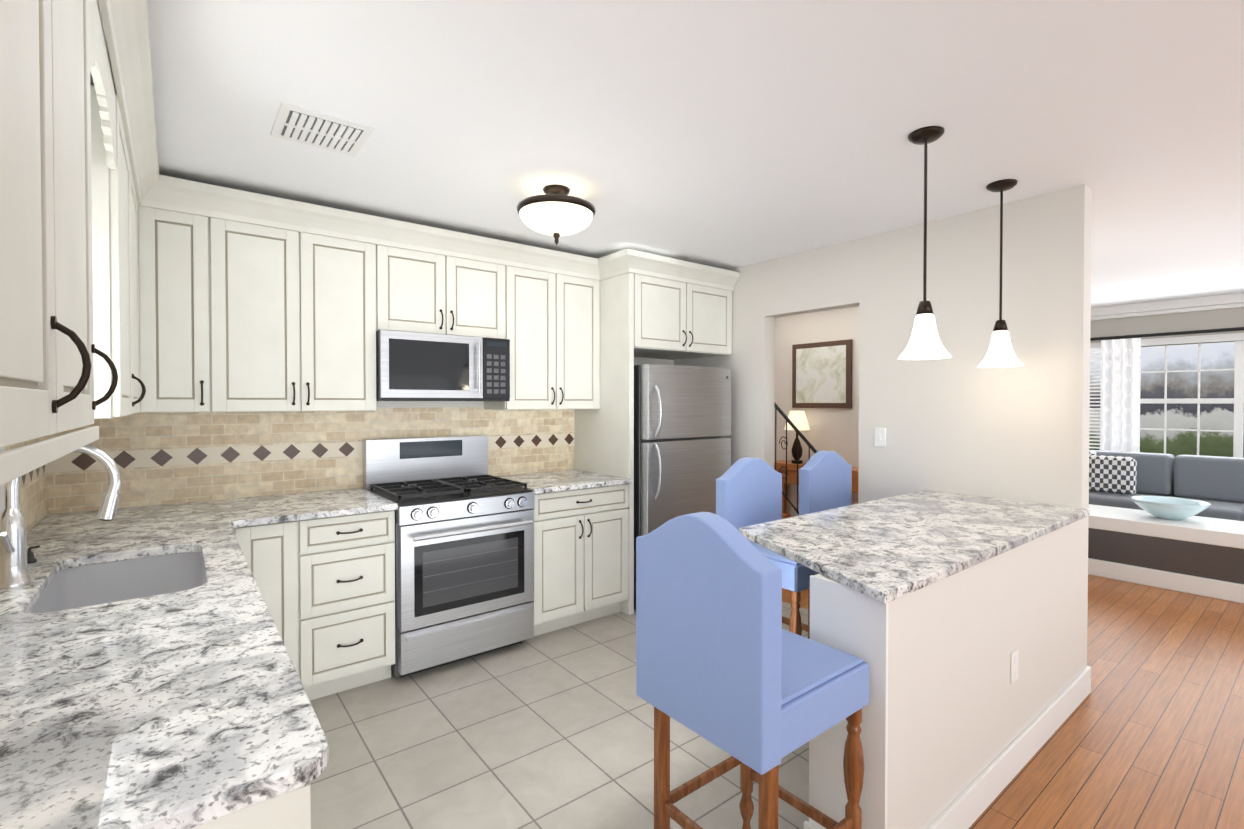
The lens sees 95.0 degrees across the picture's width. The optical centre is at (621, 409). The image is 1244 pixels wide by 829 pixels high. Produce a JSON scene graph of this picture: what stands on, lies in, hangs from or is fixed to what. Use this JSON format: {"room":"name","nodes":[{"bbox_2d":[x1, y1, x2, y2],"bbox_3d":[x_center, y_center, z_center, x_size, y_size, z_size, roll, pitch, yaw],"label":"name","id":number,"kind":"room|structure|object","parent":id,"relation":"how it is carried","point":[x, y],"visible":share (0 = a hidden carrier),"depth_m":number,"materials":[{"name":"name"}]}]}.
{"room":"kitchen","nodes":[
{"label":"kitchen","id":0,"kind":"room"},
{"bbox_2d":[47,357,673,514],"bbox_3d":[-1.101,0.144,3.773,4.070,2.440,0.120,-1,1,-38],"label":"wall","id":1,"kind":"structure","parent":0,"point":[422,404],"depth_m":3.66,"materials":[{"name":"white paint"}]},
{"bbox_2d":[0,0,27,479],"bbox_3d":[-0.565,-0.415,0.250,0.332,0.912,0.344,-1,1,-38],"label":"upper cabinet","id":2,"kind":"object","parent":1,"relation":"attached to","point":[12,430],"depth_m":0.55,"materials":[{"name":"beige paint"}]},
{"bbox_2d":[5,434,52,531],"bbox_3d":[-1.564,0.248,1.265,0.006,0.468,3.260,-1,1,-38],"label":"backsplash","id":3,"kind":"structure","parent":1,"relation":"attached to","point":[36,486],"depth_m":2.34,"materials":[{"name":"beige tile"}]},
{"bbox_2d":[20,0,79,467],"bbox_3d":[-0.748,-0.418,0.484,0.332,0.912,0.487,-1,1,-38],"label":"upper cabinet","id":4,"kind":"object","parent":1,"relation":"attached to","point":[47,27],"depth_m":0.71,"materials":[{"name":"beige paint"}]},
{"bbox_2d":[76,0,103,443],"bbox_3d":[-0.978,-0.422,0.778,0.332,0.912,0.495,-1,1,-38],"label":"upper cabinet","id":5,"kind":"object","parent":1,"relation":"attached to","point":[89,102],"depth_m":1.05,"materials":[{"name":"beige paint"}]},
{"bbox_2d":[100,80,135,418],"bbox_3d":[-1.731,-0.434,1.738,0.332,0.912,0.622,-1,1,-38],"label":"upper cabinet","id":6,"kind":"object","parent":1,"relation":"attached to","point":[132,280],"depth_m":1.60,"materials":[{"name":"beige paint"}]},
{"bbox_2d":[136,148,159,412],"bbox_3d":[-2.026,-0.439,2.159,0.387,0.912,0.640,-1,1,-38],"label":"upper cabinet","id":7,"kind":"object","parent":1,"relation":"attached to","point":[147,202],"depth_m":2.49,"materials":[{"name":"beige paint"}]},
{"bbox_2d":[160,200,231,412],"bbox_3d":[-2.072,-0.446,2.677,0.330,0.912,0.392,-1,1,-38],"label":"upper cabinet","id":8,"kind":"object","parent":1,"relation":"attached to","point":[196,240],"depth_m":2.60,"materials":[{"name":"beige paint"}]},
{"bbox_2d":[228,212,315,411],"bbox_3d":[-1.864,-0.448,2.878,0.486,0.912,0.332,-1,1,-38],"label":"upper cabinet","id":9,"kind":"object","parent":1,"relation":"attached to","point":[274,265],"depth_m":2.79,"materials":[{"name":"beige paint"}]},
{"bbox_2d":[53,407,574,513],"bbox_3d":[-1.452,0.221,3.420,2.779,0.468,0.006,-1,1,-38],"label":"backsplash","id":10,"kind":"structure","parent":1,"relation":"attached to","point":[169,458],"depth_m":3.06,"materials":[{"name":"beige tile"}]},
{"bbox_2d":[316,228,391,410],"bbox_3d":[-1.575,-0.451,3.105,0.484,0.912,0.332,-1,1,-38],"label":"upper cabinet","id":11,"kind":"object","parent":1,"relation":"attached to","point":[354,273],"depth_m":3.01,"materials":[{"name":"beige paint"}]},
{"bbox_2d":[392,240,459,335],"bbox_3d":[-1.256,-0.673,3.351,0.443,0.475,0.332,-1,1,-38],"label":"upper cabinet","id":12,"kind":"object","parent":1,"relation":"attached to","point":[425,281],"depth_m":3.25,"materials":[{"name":"beige paint"}]},
{"bbox_2d":[376,330,509,400],"bbox_3d":[-1.096,-0.243,3.414,0.756,0.379,0.437,-1,1,-38],"label":"microwave","id":13,"kind":"object","parent":12,"relation":"attached to","point":[412,366],"visible":1,"depth_m":3.24,"materials":[{"name":"grey metal"}]},
{"bbox_2d":[460,252,507,338],"bbox_3d":[-1.000,-0.675,3.552,0.444,0.475,0.332,-1,1,-38],"label":"upper cabinet","id":14,"kind":"object","parent":1,"relation":"attached to","point":[483,280],"depth_m":3.47,"materials":[{"name":"beige paint"}]},
{"bbox_2d":[484,260,567,409],"bbox_3d":[-0.683,-0.460,3.803,0.482,0.912,0.332,-1,1,-38],"label":"upper cabinet","id":15,"kind":"object","parent":1,"relation":"attached to","point":[537,296],"depth_m":3.70,"materials":[{"name":"beige paint"}]},
{"bbox_2d":[568,272,603,411],"bbox_3d":[-0.421,-0.463,4.009,0.420,0.912,0.332,-1,1,-38],"label":"upper cabinet","id":16,"kind":"object","parent":1,"relation":"attached to","point":[585,293],"depth_m":3.94,"materials":[{"name":"beige paint"}]},
{"bbox_2d":[576,252,695,359],"bbox_3d":[0.091,-0.730,4.199,0.544,0.618,0.658,-1,1,-38],"label":"upper cabinet","id":17,"kind":"object","parent":1,"relation":"attached to","point":[650,301],"depth_m":3.89,"materials":[{"name":"beige paint"}]},
{"bbox_2d":[652,264,735,359],"bbox_3d":[0.428,-0.733,4.464,0.550,0.618,0.658,-1,1,-38],"label":"upper cabinet","id":18,"kind":"object","parent":1,"relation":"attached to","point":[714,286],"depth_m":4.25,"materials":[{"name":"beige paint"}]},
{"bbox_2d":[310,601,808,828],"bbox_3d":[-0.229,1.375,2.675,3.830,0.006,2.710,-1,1,-38],"label":"floor","id":19,"kind":"structure","parent":0,"point":[552,729],"depth_m":2.31,"materials":[{"name":"beige tile"}]},
{"bbox_2d":[191,783,310,828],"bbox_3d":[-0.946,0.959,0.969,0.596,0.882,0.903,-1,1,-38],"label":"base cabinet","id":20,"kind":"object","parent":19,"relation":"on","point":[291,810],"depth_m":0.77,"materials":[{"name":"beige paint"}]},
{"bbox_2d":[232,520,304,688],"bbox_3d":[-1.764,0.937,2.764,0.250,0.882,0.662,-1,1,-38],"label":"base cabinet","id":21,"kind":"object","parent":19,"relation":"on","point":[274,554],"depth_m":2.54,"materials":[{"name":"beige paint"}]},
{"bbox_2d":[0,499,328,828],"bbox_3d":[-1.486,0.492,1.678,0.630,0.030,2.708,-1,1,-38],"label":"countertop","id":22,"kind":"structure","parent":21,"relation":"on","point":[189,708],"depth_m":0.98,"materials":[{"name":"stone"}]},
{"bbox_2d":[27,545,39,563],"bbox_3d":[-1.840,0.450,1.776,0.039,0.051,0.032,-1,1,-38],"label":"soap pump","id":23,"kind":"object","parent":22,"relation":"on","point":[31,558],"visible":0.79,"depth_m":1.77,"materials":[{"name":"black metal"}]},
{"bbox_2d":[0,444,121,589],"bbox_3d":[-1.559,0.284,1.578,0.258,0.388,0.143,-1,1,-38],"label":"faucet","id":24,"kind":"object","parent":22,"relation":"on","point":[13,554],"visible":0.79,"depth_m":1.54,"materials":[{"name":"silver metal"}]},
{"bbox_2d":[29,553,205,612],"bbox_3d":[-1.454,0.607,1.680,0.370,0.200,0.630,-1,1,-38],"label":"sink","id":25,"kind":"object","parent":22,"relation":"in","point":[102,583],"depth_m":1.91,"materials":[{"name":"grey metal"}]},
{"bbox_2d":[301,510,394,699],"bbox_3d":[-1.522,0.934,2.953,0.485,0.882,0.662,-1,1,-38],"label":"base cabinet","id":26,"kind":"object","parent":19,"relation":"on","point":[326,586],"depth_m":2.72,"materials":[{"name":"beige paint"}]},
{"bbox_2d":[228,487,397,526],"bbox_3d":[-1.588,0.477,2.874,0.686,0.030,0.697,-1,1,-38],"label":"countertop","id":27,"kind":"structure","parent":26,"relation":"on","point":[269,509],"depth_m":2.76,"materials":[{"name":"stone"}]},
{"bbox_2d":[363,435,534,677],"bbox_3d":[-0.993,0.773,3.295,0.756,1.195,0.764,-1,1,-38],"label":"range","id":28,"kind":"object","parent":19,"relation":"on","point":[464,554],"visible":0.92,"depth_m":3.08,"materials":[{"name":"grey metal"}]},
{"bbox_2d":[532,484,628,635],"bbox_3d":[-0.439,0.924,3.801,0.721,0.882,0.662,-1,1,-38],"label":"base cabinet","id":29,"kind":"object","parent":19,"relation":"on","point":[581,536],"depth_m":3.53,"materials":[{"name":"beige paint"}]},
{"bbox_2d":[494,469,631,493],"bbox_3d":[-0.432,0.465,3.782,0.726,0.030,0.693,-1,1,-38],"label":"countertop","id":30,"kind":"structure","parent":29,"relation":"on","point":[573,479],"depth_m":3.69,"materials":[{"name":"stone"}]},
{"bbox_2d":[634,364,730,609],"bbox_3d":[0.292,0.524,4.246,0.820,1.668,0.782,-1,1,-38],"label":"fridge","id":31,"kind":"object","parent":19,"relation":"on","point":[682,445],"visible":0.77,"depth_m":3.90,"materials":[{"name":"grey metal"}]},
{"bbox_2d":[636,512,868,828],"bbox_3d":[0.359,0.827,1.578,0.470,1.130,0.442,-1,1,-38],"label":"stool","id":32,"kind":"object","parent":19,"relation":"on","point":[726,662],"visible":1,"depth_m":1.42,"materials":[{"name":"blue fabric"}]},
{"bbox_2d":[716,457,818,635],"bbox_3d":[0.782,0.812,2.780,0.442,1.130,0.470,-1,1,-38],"label":"stool","id":33,"kind":"object","parent":19,"relation":"on","point":[748,491],"visible":0.23,"depth_m":2.83,"materials":[{"name":"blue fabric"}]},
{"bbox_2d":[799,450,851,638],"bbox_3d":[1.325,0.807,3.206,0.442,1.130,0.470,-1,1,-38],"label":"stool","id":34,"kind":"object","parent":19,"relation":"on","point":[825,480],"visible":0.12,"depth_m":3.29,"materials":[{"name":"blue fabric"}]},
{"bbox_2d":[90,0,1243,307],"bbox_3d":[1.868,-1.117,3.073,9.900,0.100,7.900,-1,1,-38],"label":"ceiling","id":35,"kind":"structure","parent":0,"point":[726,134],"depth_m":2.03,"materials":[{"name":"white paint"}]},
{"bbox_2d":[270,102,374,156],"bbox_3d":[-1.135,-1.049,2.156,0.300,0.012,0.300,-1,1,-38],"label":"ceiling vent","id":36,"kind":"object","parent":35,"relation":"in","point":[294,123],"visible":1,"depth_m":2.13,"materials":[{"name":"white metal"}]},
{"bbox_2d":[517,184,595,244],"bbox_3d":[-0.316,-0.929,2.749,0.380,0.268,0.380,-1,1,-38],"label":"ceiling light","id":37,"kind":"object","parent":35,"relation":"attached to","point":[555,211],"visible":1,"depth_m":2.64,"materials":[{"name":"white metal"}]},
{"bbox_2d":[898,126,951,359],"bbox_3d":[1.161,-0.627,2.182,0.184,0.856,0.184,-1,1,-38],"label":"pendant light","id":38,"kind":"object","parent":35,"relation":"hanging from","point":[924,343],"visible":1,"depth_m":2.16,"materials":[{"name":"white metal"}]},
{"bbox_2d":[978,179,1023,367],"bbox_3d":[1.784,-0.633,2.683,0.184,0.856,0.184,-1,1,-38],"label":"pendant light","id":39,"kind":"object","parent":35,"relation":"hanging from","point":[1000,353],"visible":1,"depth_m":2.66,"materials":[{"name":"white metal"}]},
{"bbox_2d":[774,306,858,516],"bbox_3d":[2.090,0.120,5.740,0.120,2.440,4.000,-1,1,-38],"label":"wall","id":40,"kind":"structure","parent":0,"point":[836,430],"depth_m":5.79,"materials":[{"name":"white paint"}]},
{"bbox_2d":[792,339,852,407],"bbox_3d":[1.998,-0.350,5.726,0.034,0.660,0.660,-1,1,-38],"label":"picture frame","id":41,"kind":"object","parent":40,"relation":"attached to","point":[821,374],"visible":1,"depth_m":5.69,"materials":[{"name":"brown wood"}]},
{"bbox_2d":[674,184,1091,672],"bbox_3d":[1.320,0.143,3.886,0.120,2.440,2.930,-1,1,-38],"label":"wall","id":42,"kind":"structure","parent":0,"point":[960,421],"depth_m":3.11,"materials":[{"name":"white paint"}]},
{"bbox_2d":[874,428,885,446],"bbox_3d":[1.568,0.166,3.464,0.010,0.115,0.070,-1,1,-38],"label":"switch plate","id":43,"kind":"object","parent":42,"relation":"attached to","point":[879,437],"visible":1,"depth_m":3.46,"materials":[{"name":"white plastic"}]},
{"bbox_2d":[809,519,1080,828],"bbox_3d":[1.376,0.942,2.225,1.852,0.883,0.238,-1,1,-38],"label":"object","id":44,"kind":"structure","parent":0,"point":[950,713],"depth_m":1.80,"materials":[{"name":"white paint"}]},
{"bbox_2d":[739,490,1089,603],"bbox_3d":[1.209,0.483,2.377,1.916,0.030,0.755,-1,1,-38],"label":"countertop","id":45,"kind":"structure","parent":44,"relation":"on","point":[886,550],"depth_m":2.14,"materials":[{"name":"stone"}]},
{"bbox_2d":[804,666,1090,828],"bbox_3d":[1.359,1.320,2.347,1.998,0.125,0.464,-1,1,-38],"label":"baseboard","id":46,"kind":"structure","parent":44,"relation":"attached to","point":[972,801],"depth_m":2.12,"materials":[{"name":"white wood"}]},
{"bbox_2d":[1010,649,1018,683],"bbox_3d":[1.490,0.972,2.163,0.070,0.115,0.008,-1,1,-38],"label":"electrical outlet plate","id":47,"kind":"object","parent":44,"relation":"attached to","point":[1014,655],"visible":1,"depth_m":2.15,"materials":[{"name":"white plastic"}]},
{"bbox_2d":[782,575,1243,828],"bbox_3d":[1.868,1.403,3.105,9.900,0.060,7.900,-1,1,-38],"label":"floor","id":48,"kind":"structure","parent":0,"point":[1148,733],"depth_m":2.46,"materials":[{"name":"brown wood"}]},
{"bbox_2d":[782,513,789,518],"bbox_3d":[0.828,0.583,5.468,0.890,1.520,1.620,-1,1,-38],"label":"stairs","id":49,"kind":"structure","parent":48,"relation":"on","point":[784,515],"depth_m":5.24,"materials":[{"name":"brown wood"}]},
{"bbox_2d":[774,402,817,514],"bbox_3d":[1.241,0.067,5.705,0.036,2.547,1.729,-1,1,-38],"label":"stair railing","id":50,"kind":"object","parent":49,"relation":"attached to","point":[799,433],"visible":0.15,"depth_m":5.31,"materials":[{"name":"black metal"}]},
{"bbox_2d":[774,411,858,513],"bbox_3d":[1.932,0.677,5.592,0.280,1.330,1.050,-1,1,-38],"label":"table","id":51,"kind":"object","parent":48,"relation":"on","point":[798,419],"visible":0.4,"depth_m":5.71,"materials":[{"name":"brown wood"}]},
{"bbox_2d":[1088,504,1243,603],"bbox_3d":[4.631,1.114,4.187,0.650,0.490,2.200,-1,1,-38],"label":"coffee table","id":52,"kind":"object","parent":48,"relation":"on","point":[1200,555],"depth_m":4.34,"materials":[{"name":"white wood"}]},
{"bbox_2d":[1130,496,1210,519],"bbox_3d":[4.358,0.792,4.540,0.470,0.145,0.470,-1,1,-38],"label":"bowl","id":53,"kind":"object","parent":52,"relation":"on","point":[1168,508],"visible":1,"depth_m":4.48,"materials":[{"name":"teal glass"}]},
{"bbox_2d":[1089,450,1243,520],"bbox_3d":[5.413,0.870,4.898,0.940,0.880,2.960,-1,1,-38],"label":"sofa","id":54,"kind":"object","parent":48,"relation":"on","point":[1217,482],"visible":0.33,"depth_m":5.22,"materials":[{"name":"grey fabric"}]},
{"bbox_2d":[1089,451,1136,494],"bbox_3d":[4.660,0.603,5.676,0.240,0.385,0.720,-1,1,-38],"label":"pillows","id":55,"kind":"object","parent":54,"relation":"on","point":[1112,474],"visible":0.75,"depth_m":5.45,"materials":[{"name":"fabric"}]},
{"bbox_2d":[1090,307,1243,346],"bbox_3d":[5.481,0.117,5.920,0.120,2.440,7.900,-1,1,-38],"label":"wall","id":56,"kind":"structure","parent":0,"point":[1205,320],"depth_m":5.74,"materials":[{"name":"grey paint"}]},
{"bbox_2d":[1090,333,1243,457],"bbox_3d":[5.519,-0.091,5.820,0.140,1.280,2.280,-1,1,-38],"label":"living room window","id":57,"kind":"structure","parent":56,"relation":"in","point":[1237,400],"depth_m":5.54,"materials":[{"name":"white wood"}]},
{"bbox_2d":[1089,348,1100,448],"bbox_3d":[5.037,-0.109,6.338,0.030,1.126,0.670,-1,1,-38],"label":"window blinds","id":58,"kind":"object","parent":57,"relation":"attached to","point":[1095,398],"depth_m":6.19,"materials":[{"name":"white plastic"}]},
{"bbox_2d":[1090,327,1243,340],"bbox_3d":[5.545,-0.759,5.641,0.105,0.032,3.000,-1,1,-38],"label":"curtain rod","id":59,"kind":"object","parent":56,"relation":"attached to","point":[1172,333],"visible":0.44,"depth_m":5.67,"materials":[{"name":"black metal"}]},
{"bbox_2d":[1100,338,1140,451],"bbox_3d":[5.233,-0.103,5.990,0.031,1.279,0.320,-1,1,-38],"label":"sheer curtain","id":60,"kind":"object","parent":59,"relation":"hanging from","point":[1120,395],"visible":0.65,"depth_m":5.98,"materials":[{"name":"white fabric"}]},
{"bbox_2d":[1091,292,1243,320],"bbox_3d":[5.406,-1.037,5.847,0.070,0.130,7.900,-1,1,-38],"label":"crown molding","id":61,"kind":"structure","parent":56,"relation":"attached to","point":[1224,301],"depth_m":5.70,"materials":[{"name":"white wood"}]},
{"bbox_3d":[-0.688,0.191,0.045,0.120,2.440,6.260,-1,1,-38],"label":"wall","id":62,"kind":"structure","parent":0,"visible":0},
{"bbox_2d":[0,447,4,515],"bbox_3d":[-1.869,0.187,1.679,0.023,0.317,0.490,-1,1,-38],"label":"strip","id":63,"kind":"object","parent":62,"relation":"attached to","point":[2,495],"visible":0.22,"depth_m":1.82,"materials":[{"name":"white"}]},
{"label":"outside","id":64,"kind":"structure","parent":0,"visible":0},
{"bbox_2d":[1089,342,1243,457],"bbox_3d":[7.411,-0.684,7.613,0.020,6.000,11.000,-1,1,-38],"label":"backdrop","id":65,"kind":"structure","parent":64,"point":[1213,384],"depth_m":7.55,"materials":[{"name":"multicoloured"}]}
]}

